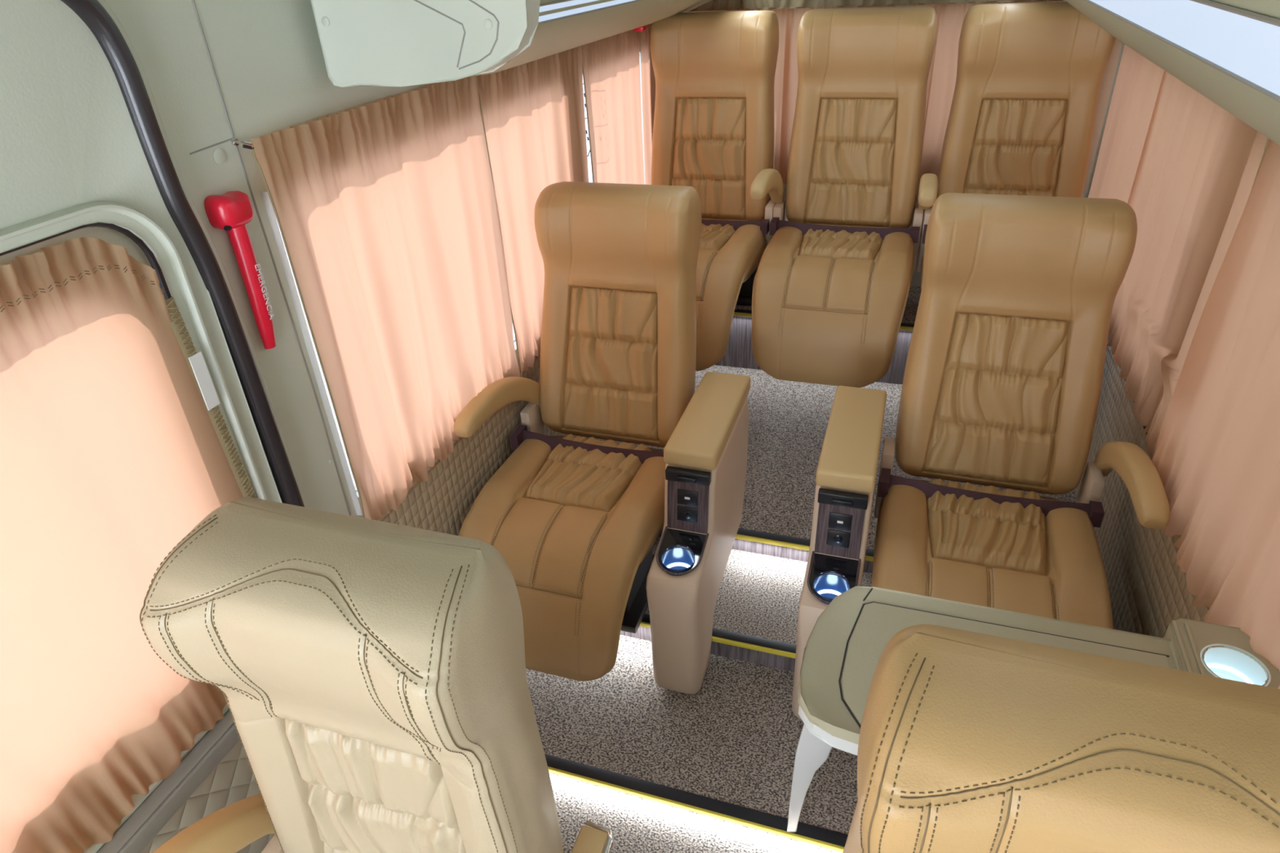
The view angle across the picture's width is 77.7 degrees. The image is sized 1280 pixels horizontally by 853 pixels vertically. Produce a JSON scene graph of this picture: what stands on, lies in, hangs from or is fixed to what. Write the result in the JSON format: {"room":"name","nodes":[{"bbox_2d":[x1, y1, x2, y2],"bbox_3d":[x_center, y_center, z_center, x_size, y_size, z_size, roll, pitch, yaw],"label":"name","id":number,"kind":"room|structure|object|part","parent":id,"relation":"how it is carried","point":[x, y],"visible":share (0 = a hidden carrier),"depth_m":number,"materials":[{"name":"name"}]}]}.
{"room":"minibus interior","nodes":[
{"label":"minibus interior","id":0,"kind":"room"},
{"bbox_2d":[0,0,644,518],"bbox_3d":[-0.665,-0.053,1.815,0.050,2.155,4.760,7,33,17],"label":"wall","id":1,"kind":"structure","parent":0,"point":[267,56],"depth_m":1.42,"materials":[{"name":"white plastic"}]},
{"bbox_2d":[0,0,281,852],"bbox_3d":[-1.055,0.397,0.591,0.036,1.330,2.058,7,33,17],"label":"door","id":2,"kind":"structure","parent":1,"relation":"in","point":[73,157],"depth_m":1.11,"materials":[{"name":"white plastic"}]},
{"bbox_2d":[0,236,256,852],"bbox_3d":[-0.961,0.424,0.855,0.046,0.891,1.507,7,33,17],"label":"curtain","id":3,"kind":"object","parent":2,"relation":"hanging from","point":[116,442],"visible":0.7,"depth_m":1.20,"materials":[{"name":"pink fabric"}]},
{"bbox_2d":[60,0,304,506],"bbox_3d":[-0.940,0.486,0.984,0.040,1.908,1.530,7,33,17],"label":"seal","id":4,"kind":"object","parent":2,"relation":"attached to","point":[93,14],"visible":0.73,"depth_m":1.28,"materials":[{"name":"grey rubber"}]},
{"bbox_2d":[96,708,239,852],"bbox_3d":[-1.009,0.932,0.911,0.064,0.041,2.055,7,33,17],"label":"rail","id":5,"kind":"object","parent":1,"relation":"attached to","point":[140,828],"visible":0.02,"depth_m":1.37,"materials":[{"name":"grey plastic"}]},
{"bbox_2d":[97,0,307,507],"bbox_3d":[-0.947,0.468,1.018,0.030,1.904,1.514,7,33,17],"label":"trim","id":6,"kind":"structure","parent":1,"relation":"attached to","point":[102,2],"depth_m":1.32,"materials":[{"name":"white plastic"}]},
{"bbox_2d":[141,739,275,852],"bbox_3d":[-1.002,1.205,1.078,0.048,0.593,2.055,7,33,17],"label":"panel","id":7,"kind":"object","parent":1,"relation":"attached to","point":[233,780],"visible":0.02,"depth_m":1.48,"materials":[{"name":"beige leather"}]},
{"bbox_2d":[212,148,226,164],"bbox_3d":[-0.721,-0.463,1.363,0.004,0.027,0.027,7,33,17],"label":"cap","id":8,"kind":"object","parent":1,"relation":"attached to","point":[219,156],"visible":1,"depth_m":1.36,"materials":[{"name":"white plastic"}]},
{"bbox_2d":[204,190,275,349],"bbox_3d":[-0.703,-0.278,1.437,0.043,0.290,0.076,7,33,17],"label":"hammer","id":9,"kind":"object","parent":1,"relation":"attached to","point":[230,211],"visible":1,"depth_m":1.40,"materials":[{"name":"red plastic"}]},
{"bbox_3d":[-0.706,-0.256,1.450,0.035,0.240,0.039,7,33,17],"label":"handle","id":10,"kind":"part","parent":9,"relation":"part of","materials":[{"name":"red plastic"}]},
{"bbox_2d":[231,137,253,149],"bbox_3d":[-0.691,-0.496,1.393,0.047,0.022,0.020,-13,33,-16],"label":"curtain hook","id":11,"kind":"object","parent":1,"relation":"attached to","point":[234,142],"visible":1,"depth_m":1.39,"materials":[{"name":"silver metal"}]},
{"bbox_2d":[189,0,351,515],"bbox_3d":[-0.714,-0.315,1.455,0.004,1.330,0.117,7,33,17],"label":"trim","id":12,"kind":"structure","parent":1,"relation":"attached to","point":[193,1],"depth_m":1.47,"materials":[{"name":"grey plastic"}]},
{"bbox_2d":[261,191,362,515],"bbox_3d":[-0.675,-0.114,1.660,0.020,0.750,0.016,7,33,17],"label":"trim","id":13,"kind":"structure","parent":1,"relation":"attached to","point":[272,217],"depth_m":1.62,"materials":[{"name":"white paint"}]},
{"bbox_2d":[328,458,333,464],"bbox_3d":[-0.676,0.077,1.740,0.004,0.012,0.012,7,33,17],"label":"cap","id":14,"kind":"object","parent":1,"relation":"attached to","point":[331,461],"visible":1,"depth_m":1.74,"materials":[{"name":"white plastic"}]},
{"bbox_2d":[275,217,515,492],"bbox_3d":[-0.496,-0.465,2.212,0.004,0.713,1.340,7,33,17],"label":"window","id":15,"kind":"structure","parent":1,"relation":"in","point":[513,335],"depth_m":1.75,"materials":[{"name":"clear glass"}]},
{"bbox_2d":[377,354,586,535],"bbox_3d":[-0.318,-0.014,2.835,0.020,0.587,2.000,7,33,17],"label":"panel","id":16,"kind":"object","parent":1,"relation":"attached to","point":[442,503],"visible":0.09,"depth_m":2.26,"materials":[{"name":"beige leather"}]},
{"bbox_2d":[582,79,592,182],"bbox_3d":[-0.126,-1.063,3.166,0.004,0.713,0.750,7,33,17],"label":"window","id":17,"kind":"structure","parent":1,"relation":"in","point":[589,166],"depth_m":2.95,"materials":[{"name":"clear glass"}]},
{"bbox_2d":[582,83,590,156],"bbox_3d":[-0.213,-1.094,2.847,0.005,0.264,0.154,7,33,17],"label":"window sticker","id":18,"kind":"object","parent":17,"relation":"attached to","point":[588,139],"visible":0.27,"depth_m":2.91,"materials":[{"name":"black plastic"}]},
{"bbox_2d":[469,0,711,76],"bbox_3d":[-0.053,-1.373,2.330,0.478,0.468,2.198,7,33,17],"label":"duct","id":19,"kind":"object","parent":1,"relation":"attached to","point":[549,38],"depth_m":1.90,"materials":[{"name":"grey plastic"}]},
{"bbox_2d":[249,75,519,520],"bbox_3d":[-0.528,-0.320,1.941,0.046,0.899,0.804,8,33,18],"label":"curtain","id":20,"kind":"object","parent":19,"relation":"hanging from","point":[386,211],"visible":0.99,"depth_m":1.84,"materials":[{"name":"fabric"}]},
{"bbox_2d":[311,0,540,87],"bbox_3d":[-0.394,-0.812,1.416,0.452,0.379,0.061,7,33,17],"label":"end panel","id":21,"kind":"object","parent":19,"relation":"attached to","point":[364,42],"visible":1,"depth_m":1.46,"materials":[{"name":"white plastic"}]},
{"bbox_2d":[476,45,588,376],"bbox_3d":[-0.290,-0.698,2.545,0.050,0.887,0.711,7,33,17],"label":"curtain","id":22,"kind":"object","parent":19,"relation":"hanging from","point":[532,113],"visible":0.62,"depth_m":2.42,"materials":[{"name":"fabric"}]},
{"bbox_3d":[0.129,-1.278,2.293,0.024,0.036,2.158,7,33,17],"label":"light strip","id":23,"kind":"part","parent":19,"relation":"part of","materials":[{"name":"white plastic"}]},
{"bbox_2d":[581,29,644,184],"bbox_3d":[-0.080,-1.048,3.088,0.040,0.866,0.622,7,33,16],"label":"curtain","id":24,"kind":"object","parent":19,"relation":"hanging from","point":[611,64],"visible":0.63,"depth_m":2.98,"materials":[{"name":"fabric"}]},
{"bbox_2d":[634,24,648,31],"bbox_3d":[0.006,-1.534,3.040,0.042,0.032,0.095,7,33,17],"label":"emergency release","id":25,"kind":"object","parent":19,"relation":"attached to","point":[645,27],"visible":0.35,"depth_m":3.01,"materials":[{"name":"red plastic"}]},
{"bbox_2d":[639,22,655,184],"bbox_3d":[0.062,-1.275,3.450,0.037,0.864,0.242,7,33,17],"label":"curtain","id":26,"kind":"object","parent":19,"relation":"hanging from","point":[648,79],"visible":0.36,"depth_m":3.33,"materials":[{"name":"fabric"}]},
{"bbox_2d":[688,0,1062,11],"bbox_3d":[0.894,-1.690,3.018,1.680,0.165,0.042,7,33,17],"label":"valance","id":27,"kind":"object","parent":19,"relation":"attached to","point":[713,5],"visible":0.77,"depth_m":3.12,"materials":[{"name":"beige fabric"}]},
{"bbox_2d":[686,8,786,172],"bbox_3d":[0.372,-1.433,3.432,0.534,0.735,0.031,7,33,17],"label":"curtain","id":28,"kind":"object","parent":27,"relation":"hanging from","point":[781,14],"visible":0.11,"depth_m":3.34,"materials":[{"name":"fabric"}]},
{"bbox_2d":[779,4,942,184],"bbox_3d":[0.880,-1.357,3.262,0.585,0.735,0.032,7,33,17],"label":"curtain","id":29,"kind":"object","parent":27,"relation":"hanging from","point":[793,16],"visible":0.12,"depth_m":3.28,"materials":[{"name":"fabric"}]},
{"bbox_2d":[918,0,1122,194],"bbox_3d":[1.464,-1.289,3.096,0.655,0.735,0.031,7,33,17],"label":"curtain","id":30,"kind":"object","parent":27,"relation":"hanging from","point":[952,15],"visible":0.19,"depth_m":3.12,"materials":[{"name":"fabric"}]},
{"bbox_2d":[620,626,795,671],"bbox_3d":[0.375,0.666,2.301,1.820,0.076,0.006,7,33,17],"label":"trim","id":31,"kind":"structure","parent":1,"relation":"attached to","point":[726,651],"depth_m":2.33,"materials":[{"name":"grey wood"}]},
{"bbox_2d":[715,315,912,384],"bbox_3d":[0.853,-0.331,3.432,1.820,0.266,0.006,7,33,17],"label":"trim","id":32,"kind":"structure","parent":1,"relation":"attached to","point":[739,353],"depth_m":3.52,"materials":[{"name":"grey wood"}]},
{"bbox_2d":[525,285,1075,852],"bbox_3d":[0.260,0.751,1.959,1.820,0.545,4.760,7,33,17],"label":"floor","id":33,"kind":"structure","parent":0,"point":[735,740],"depth_m":2.20,"materials":[{"name":"carpet"}]},
{"bbox_2d":[139,497,563,852],"bbox_3d":[-0.476,0.831,1.031,0.607,1.236,0.799,7,33,17],"label":"passenger seat","id":34,"kind":"object","parent":33,"relation":"on","point":[371,674],"visible":1,"depth_m":0.98,"materials":[{"name":"beige leather"}]},
{"bbox_3d":[-0.708,0.720,1.170,0.058,0.221,0.490,7,33,17],"label":"armrest","id":35,"kind":"part","parent":34,"relation":"part of","materials":[{"name":"brown leather"}]},
{"bbox_3d":[-0.374,0.612,1.180,0.302,0.441,0.042,7,33,17],"label":"pleated panel","id":36,"kind":"part","parent":34,"relation":"part of","materials":[{"name":"beige leather"}]},
{"bbox_2d":[570,820,612,852],"bbox_3d":[-0.072,0.944,1.486,0.060,0.535,0.096,7,33,17],"label":"armrest","id":37,"kind":"object","parent":34,"relation":"attached to","point":[597,838],"visible":1,"depth_m":1.36,"materials":[{"name":"brown leather"}]},
{"bbox_2d":[453,181,701,681],"bbox_3d":[-0.165,-0.009,2.277,0.565,1.145,0.967,7,33,17],"label":"passenger seat","id":38,"kind":"object","parent":33,"relation":"on","point":[576,522],"visible":0.94,"depth_m":2.29,"materials":[{"name":"leather"}]},
{"bbox_3d":[-0.402,-0.048,2.359,0.058,0.221,0.490,7,33,17],"label":"armrest","id":39,"kind":"part","parent":38,"relation":"part of","materials":[{"name":"brown leather"}]},
{"bbox_2d":[458,435,666,681],"bbox_3d":[-0.185,0.323,2.339,0.536,0.382,0.719,7,33,17],"label":"cushion","id":40,"kind":"object","parent":38,"relation":"on","point":[576,522],"depth_m":2.12,"materials":[{"name":"leather"}]},
{"bbox_3d":[-0.153,0.129,2.357,0.316,0.069,0.356,7,33,17],"label":"pleated panel","id":41,"kind":"part","parent":38,"relation":"part of","materials":[{"name":"leather"}]},
{"bbox_3d":[-0.088,-0.190,2.434,0.324,0.455,0.048,7,16,17],"label":"pleated panel","id":42,"kind":"part","parent":38,"relation":"part of","materials":[{"name":"leather"}]},
{"bbox_3d":[-0.076,-0.324,2.415,0.498,0.795,0.219,7,16,17],"label":"backrest","id":43,"kind":"part","parent":38,"relation":"part of","materials":[{"name":"leather"}]},
{"bbox_2d":[544,753,848,852],"bbox_3d":[0.228,0.943,1.937,1.720,0.016,0.039,7,33,17],"label":"step nosing","id":44,"kind":"structure","parent":33,"relation":"on","point":[751,818],"depth_m":1.96,"materials":[{"name":"black"}]},
{"bbox_2d":[646,371,751,694],"bbox_3d":[0.180,0.301,2.305,0.140,0.702,0.649,7,33,17],"label":"console","id":45,"kind":"object","parent":33,"relation":"on","point":[705,455],"visible":1,"depth_m":2.11,"materials":[{"name":"beige leather"}]},
{"bbox_2d":[657,528,706,576],"bbox_3d":[0.107,0.356,2.092,0.110,0.103,0.136,7,33,17],"label":"cup holder","id":46,"kind":"object","parent":45,"relation":"on","point":[682,552],"depth_m":2.09,"materials":[{"name":"black"}]},
{"bbox_2d":[676,488,697,506],"bbox_3d":[0.124,0.186,2.074,0.056,0.044,0.010,7,33,17],"label":"socket","id":47,"kind":"object","parent":45,"relation":"attached to","point":[685,497],"depth_m":2.07,"materials":[{"name":"black plastic"}]},
{"bbox_2d":[676,505,697,523],"bbox_3d":[0.125,0.231,2.095,0.056,0.044,0.009,7,33,17],"label":"power socket","id":48,"kind":"object","parent":45,"relation":"attached to","point":[685,513],"depth_m":2.09,"materials":[{"name":"black plastic"}]},
{"bbox_3d":[0.126,0.208,2.089,0.110,0.150,0.025,7,33,17],"label":"wood trim","id":49,"kind":"part","parent":45,"relation":"part of","materials":[{"name":"brown wood"}]},
{"bbox_3d":[0.196,-0.027,2.216,0.140,0.050,0.453,7,33,17],"label":"lid","id":50,"kind":"part","parent":45,"relation":"part of","materials":[{"name":"brown leather"}]},
{"bbox_2d":[649,10,778,370],"bbox_3d":[0.220,-0.912,3.054,0.556,1.169,1.034,7,33,17],"label":"passenger seat","id":51,"kind":"object","parent":33,"relation":"on","point":[713,127],"visible":0.6,"depth_m":3.04,"materials":[{"name":"leather"}]},
{"bbox_3d":[0.274,-1.063,3.166,0.324,0.455,0.048,7,22,17],"label":"pleated panel","id":52,"kind":"part","parent":51,"relation":"part of","materials":[{"name":"leather"}]},
{"bbox_3d":[0.281,-1.195,3.133,0.498,0.795,0.219,7,22,17],"label":"backrest","id":53,"kind":"part","parent":51,"relation":"part of","materials":[{"name":"leather"}]},
{"bbox_3d":[0.217,-0.750,3.113,0.316,0.069,0.356,7,33,17],"label":"pleated panel","id":54,"kind":"part","parent":51,"relation":"part of","materials":[{"name":"leather"}]},
{"bbox_2d":[695,224,766,370],"bbox_3d":[0.185,-0.557,3.094,0.536,0.382,0.719,7,33,17],"label":"cushion","id":55,"kind":"object","parent":51,"relation":"on","point":[728,255],"depth_m":2.81,"materials":[{"name":"leather"}]},
{"bbox_2d":[639,613,796,658],"bbox_3d":[0.375,0.632,2.284,1.720,0.016,0.039,7,33,17],"label":"step nosing","id":56,"kind":"structure","parent":33,"relation":"on","point":[740,640],"depth_m":2.29,"materials":[{"name":"black"}]},
{"bbox_2d":[658,528,873,573],"bbox_3d":[0.495,0.404,2.578,1.820,0.066,0.006,7,33,17],"label":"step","id":57,"kind":"structure","parent":33,"relation":"on","point":[739,544],"depth_m":2.60,"materials":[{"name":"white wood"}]},
{"bbox_2d":[735,528,874,561],"bbox_3d":[0.494,0.374,2.564,1.720,0.016,0.039,7,33,17],"label":"step nosing","id":58,"kind":"structure","parent":33,"relation":"on","point":[742,534],"depth_m":2.57,"materials":[{"name":"black"}]},
{"bbox_2d":[733,309,914,330],"bbox_3d":[0.848,-0.446,3.366,1.720,0.016,0.039,7,33,17],"label":"step nosing","id":59,"kind":"structure","parent":33,"relation":"on","point":[905,326],"depth_m":3.46,"materials":[{"name":"black"}]},
{"bbox_2d":[791,386,887,719],"bbox_3d":[0.550,0.349,2.192,0.140,0.702,0.649,7,33,17],"label":"console","id":60,"kind":"object","parent":33,"relation":"on","point":[846,470],"visible":0.77,"depth_m":1.98,"materials":[{"name":"beige leather"}]},
{"bbox_2d":[809,553,858,604],"bbox_3d":[0.477,0.405,1.979,0.110,0.103,0.136,7,33,17],"label":"cup holder","id":61,"kind":"object","parent":60,"relation":"on","point":[831,575],"depth_m":1.98,"materials":[{"name":"black"}]},
{"bbox_2d":[826,529,850,547],"bbox_3d":[0.495,0.280,1.981,0.056,0.044,0.009,7,33,17],"label":"power socket","id":62,"kind":"object","parent":60,"relation":"attached to","point":[834,538],"depth_m":1.98,"materials":[{"name":"black plastic"}]},
{"bbox_3d":[0.496,0.257,1.976,0.110,0.150,0.025,7,33,17],"label":"wood trim","id":63,"kind":"part","parent":60,"relation":"part of","materials":[{"name":"brown wood"}]},
{"bbox_2d":[827,511,853,530],"bbox_3d":[0.494,0.234,1.960,0.056,0.044,0.010,7,33,17],"label":"socket","id":64,"kind":"object","parent":60,"relation":"attached to","point":[837,521],"depth_m":1.96,"materials":[{"name":"black plastic"}]},
{"bbox_3d":[0.566,0.021,2.102,0.140,0.050,0.453,7,33,17],"label":"lid","id":65,"kind":"part","parent":60,"relation":"part of","materials":[{"name":"brown leather"}]},
{"bbox_2d":[750,5,937,387],"bbox_3d":[0.750,-0.842,2.892,0.613,1.169,1.034,7,33,17],"label":"passenger seat","id":66,"kind":"object","parent":33,"relation":"on","point":[832,282],"visible":1,"depth_m":2.82,"materials":[{"name":"leather"}]},
{"bbox_3d":[0.480,-0.860,2.957,0.058,0.221,0.490,7,33,17],"label":"armrest","id":67,"kind":"part","parent":66,"relation":"part of","materials":[{"name":"brown leather"}]},
{"bbox_2d":[751,226,914,387],"bbox_3d":[0.714,-0.488,2.932,0.536,0.382,0.719,7,33,17],"label":"cushion","id":68,"kind":"object","parent":66,"relation":"on","point":[828,303],"depth_m":2.70,"materials":[{"name":"leather"}]},
{"bbox_3d":[0.745,-0.681,2.951,0.316,0.069,0.356,7,33,17],"label":"pleated panel","id":69,"kind":"part","parent":66,"relation":"part of","materials":[{"name":"leather"}]},
{"bbox_3d":[0.802,-0.993,3.003,0.324,0.455,0.048,7,22,17],"label":"pleated panel","id":70,"kind":"part","parent":66,"relation":"part of","materials":[{"name":"leather"}]},
{"bbox_3d":[0.809,-1.125,2.971,0.498,0.795,0.219,7,22,17],"label":"backrest","id":71,"kind":"part","parent":66,"relation":"part of","materials":[{"name":"leather"}]},
{"bbox_3d":[1.006,-0.791,2.796,0.058,0.221,0.490,7,33,17],"label":"armrest","id":72,"kind":"part","parent":66,"relation":"part of","materials":[{"name":"brown leather"}]},
{"bbox_2d":[916,1,1115,288],"bbox_3d":[1.280,-0.773,2.729,0.556,1.169,1.034,7,33,17],"label":"passenger seat","id":73,"kind":"object","parent":33,"relation":"on","point":[1022,116],"visible":0.34,"depth_m":2.74,"materials":[{"name":"leather"}]},
{"bbox_2d":[920,253,924,288],"bbox_3d":[1.245,-0.418,2.769,0.536,0.382,0.719,7,33,17],"label":"cushion","id":74,"kind":"object","parent":73,"relation":"on","point":[922,254],"depth_m":2.81,"materials":[{"name":"leather"}]},
{"bbox_3d":[1.333,-0.923,2.841,0.324,0.455,0.048,7,22,17],"label":"pleated panel","id":75,"kind":"part","parent":73,"relation":"part of","materials":[{"name":"leather"}]},
{"bbox_3d":[1.341,-1.056,2.808,0.498,0.795,0.219,7,22,17],"label":"backrest","id":76,"kind":"part","parent":73,"relation":"part of","materials":[{"name":"leather"}]},
{"bbox_2d":[871,192,1169,629],"bbox_3d":[0.909,0.115,1.975,0.593,1.146,0.964,7,33,17],"label":"passenger seat","id":77,"kind":"object","parent":33,"relation":"on","point":[1004,371],"visible":0.84,"depth_m":2.03,"materials":[{"name":"leather"}]},
{"bbox_3d":[0.899,0.250,2.063,0.316,0.069,0.356,7,33,17],"label":"pleated panel","id":78,"kind":"part","parent":77,"relation":"part of","materials":[{"name":"leather"}]},
{"bbox_2d":[871,478,1113,629],"bbox_3d":[0.868,0.444,2.044,0.536,0.382,0.719,7,33,17],"label":"cushion","id":79,"kind":"object","parent":77,"relation":"on","point":[1031,553],"depth_m":1.95,"materials":[{"name":"leather"}]},
{"bbox_3d":[0.964,-0.069,2.138,0.324,0.455,0.048,7,16,17],"label":"pleated panel","id":80,"kind":"part","parent":77,"relation":"part of","materials":[{"name":"leather"}]},
{"bbox_3d":[0.976,-0.203,2.119,0.498,0.795,0.219,7,16,17],"label":"backrest","id":81,"kind":"part","parent":77,"relation":"part of","materials":[{"name":"leather"}]},
{"bbox_3d":[1.167,0.141,1.906,0.058,0.221,0.490,7,33,17],"label":"armrest","id":82,"kind":"part","parent":77,"relation":"part of","materials":[{"name":"brown leather"}]},
{"bbox_2d":[842,624,1279,852],"bbox_3d":[0.405,0.947,0.761,0.593,1.236,0.799,7,33,17],"label":"passenger seat","id":83,"kind":"object","parent":33,"relation":"on","point":[970,742],"visible":1,"depth_m":0.70,"materials":[{"name":"leather"}]},
{"bbox_2d":[770,43,1124,286],"bbox_3d":[0.975,-1.149,3.479,1.920,2.155,0.050,7,33,17],"label":"wall","id":84,"kind":"structure","parent":0,"point":[916,278],"depth_m":3.21,"materials":[{"name":"white plastic"}]},
{"bbox_3d":[1.109,0.179,1.271,0.050,2.155,4.760,7,33,17],"label":"wall","id":85,"kind":"structure","parent":0,"visible":0},
{"bbox_2d":[786,586,1279,832],"bbox_3d":[0.635,0.742,1.456,0.740,0.792,0.441,7,33,17],"label":"tray table","id":86,"kind":"object","parent":85,"relation":"attached to","point":[846,643],"visible":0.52,"depth_m":1.34,"materials":[{"name":"beige plastic"}]},
{"bbox_3d":[0.319,0.716,1.583,0.056,0.734,0.284,0,31,4],"label":"support leg","id":87,"kind":"part","parent":86,"relation":"part of","materials":[{"name":"white plastic"}]},
{"bbox_3d":[0.574,0.428,1.242,0.498,0.003,0.328,7,33,17],"label":"folding lid","id":88,"kind":"part","parent":86,"relation":"part of","materials":[{"name":"beige plastic"}]},
{"bbox_2d":[1162,617,1279,688],"bbox_3d":[0.939,0.413,1.282,0.144,0.074,0.199,7,33,17],"label":"cup holder","id":89,"kind":"object","parent":86,"relation":"on","point":[1209,649],"depth_m":1.30,"materials":[{"name":"white metal"}]},
{"bbox_2d":[1074,334,1209,637],"bbox_3d":[1.379,0.202,2.311,0.033,0.602,2.000,7,33,17],"label":"panel","id":90,"kind":"object","parent":85,"relation":"attached to","point":[1148,591],"visible":0.08,"depth_m":2.07,"materials":[{"name":"beige leather"}]},
{"bbox_2d":[1062,0,1279,145],"bbox_3d":[0.837,-0.547,0.978,0.473,0.564,4.650,7,33,17],"label":"duct","id":91,"kind":"object","parent":85,"relation":"attached to","point":[1256,109],"depth_m":0.85,"materials":[{"name":"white plastic"}]},
{"bbox_2d":[1088,44,1164,203],"bbox_3d":[1.652,-0.895,2.763,0.035,0.780,0.725,7,33,16],"label":"curtain","id":92,"kind":"object","parent":91,"relation":"hanging from","point":[1138,81],"visible":0.54,"depth_m":2.69,"materials":[{"name":"fabric"}]},
{"bbox_3d":[0.892,-0.934,1.652,0.061,0.073,3.060,7,33,17],"label":"light strip","id":93,"kind":"part","parent":91,"relation":"part of","materials":[{"name":"white plastic"}]},
{"bbox_2d":[1106,70,1266,458],"bbox_3d":[1.367,-0.445,2.064,0.050,0.801,1.072,7,33,17],"label":"curtain","id":94,"kind":"object","parent":91,"relation":"hanging from","point":[1199,162],"visible":0.69,"depth_m":2.01,"materials":[{"name":"fabric"}]},
{"bbox_2d":[1151,137,1279,688],"bbox_3d":[1.012,0.093,1.206,0.052,0.801,1.242,7,33,17],"label":"curtain","id":95,"kind":"object","parent":91,"relation":"hanging from","point":[1216,457],"visible":0.88,"depth_m":1.48,"materials":[{"name":"pink fabric"}]}
]}

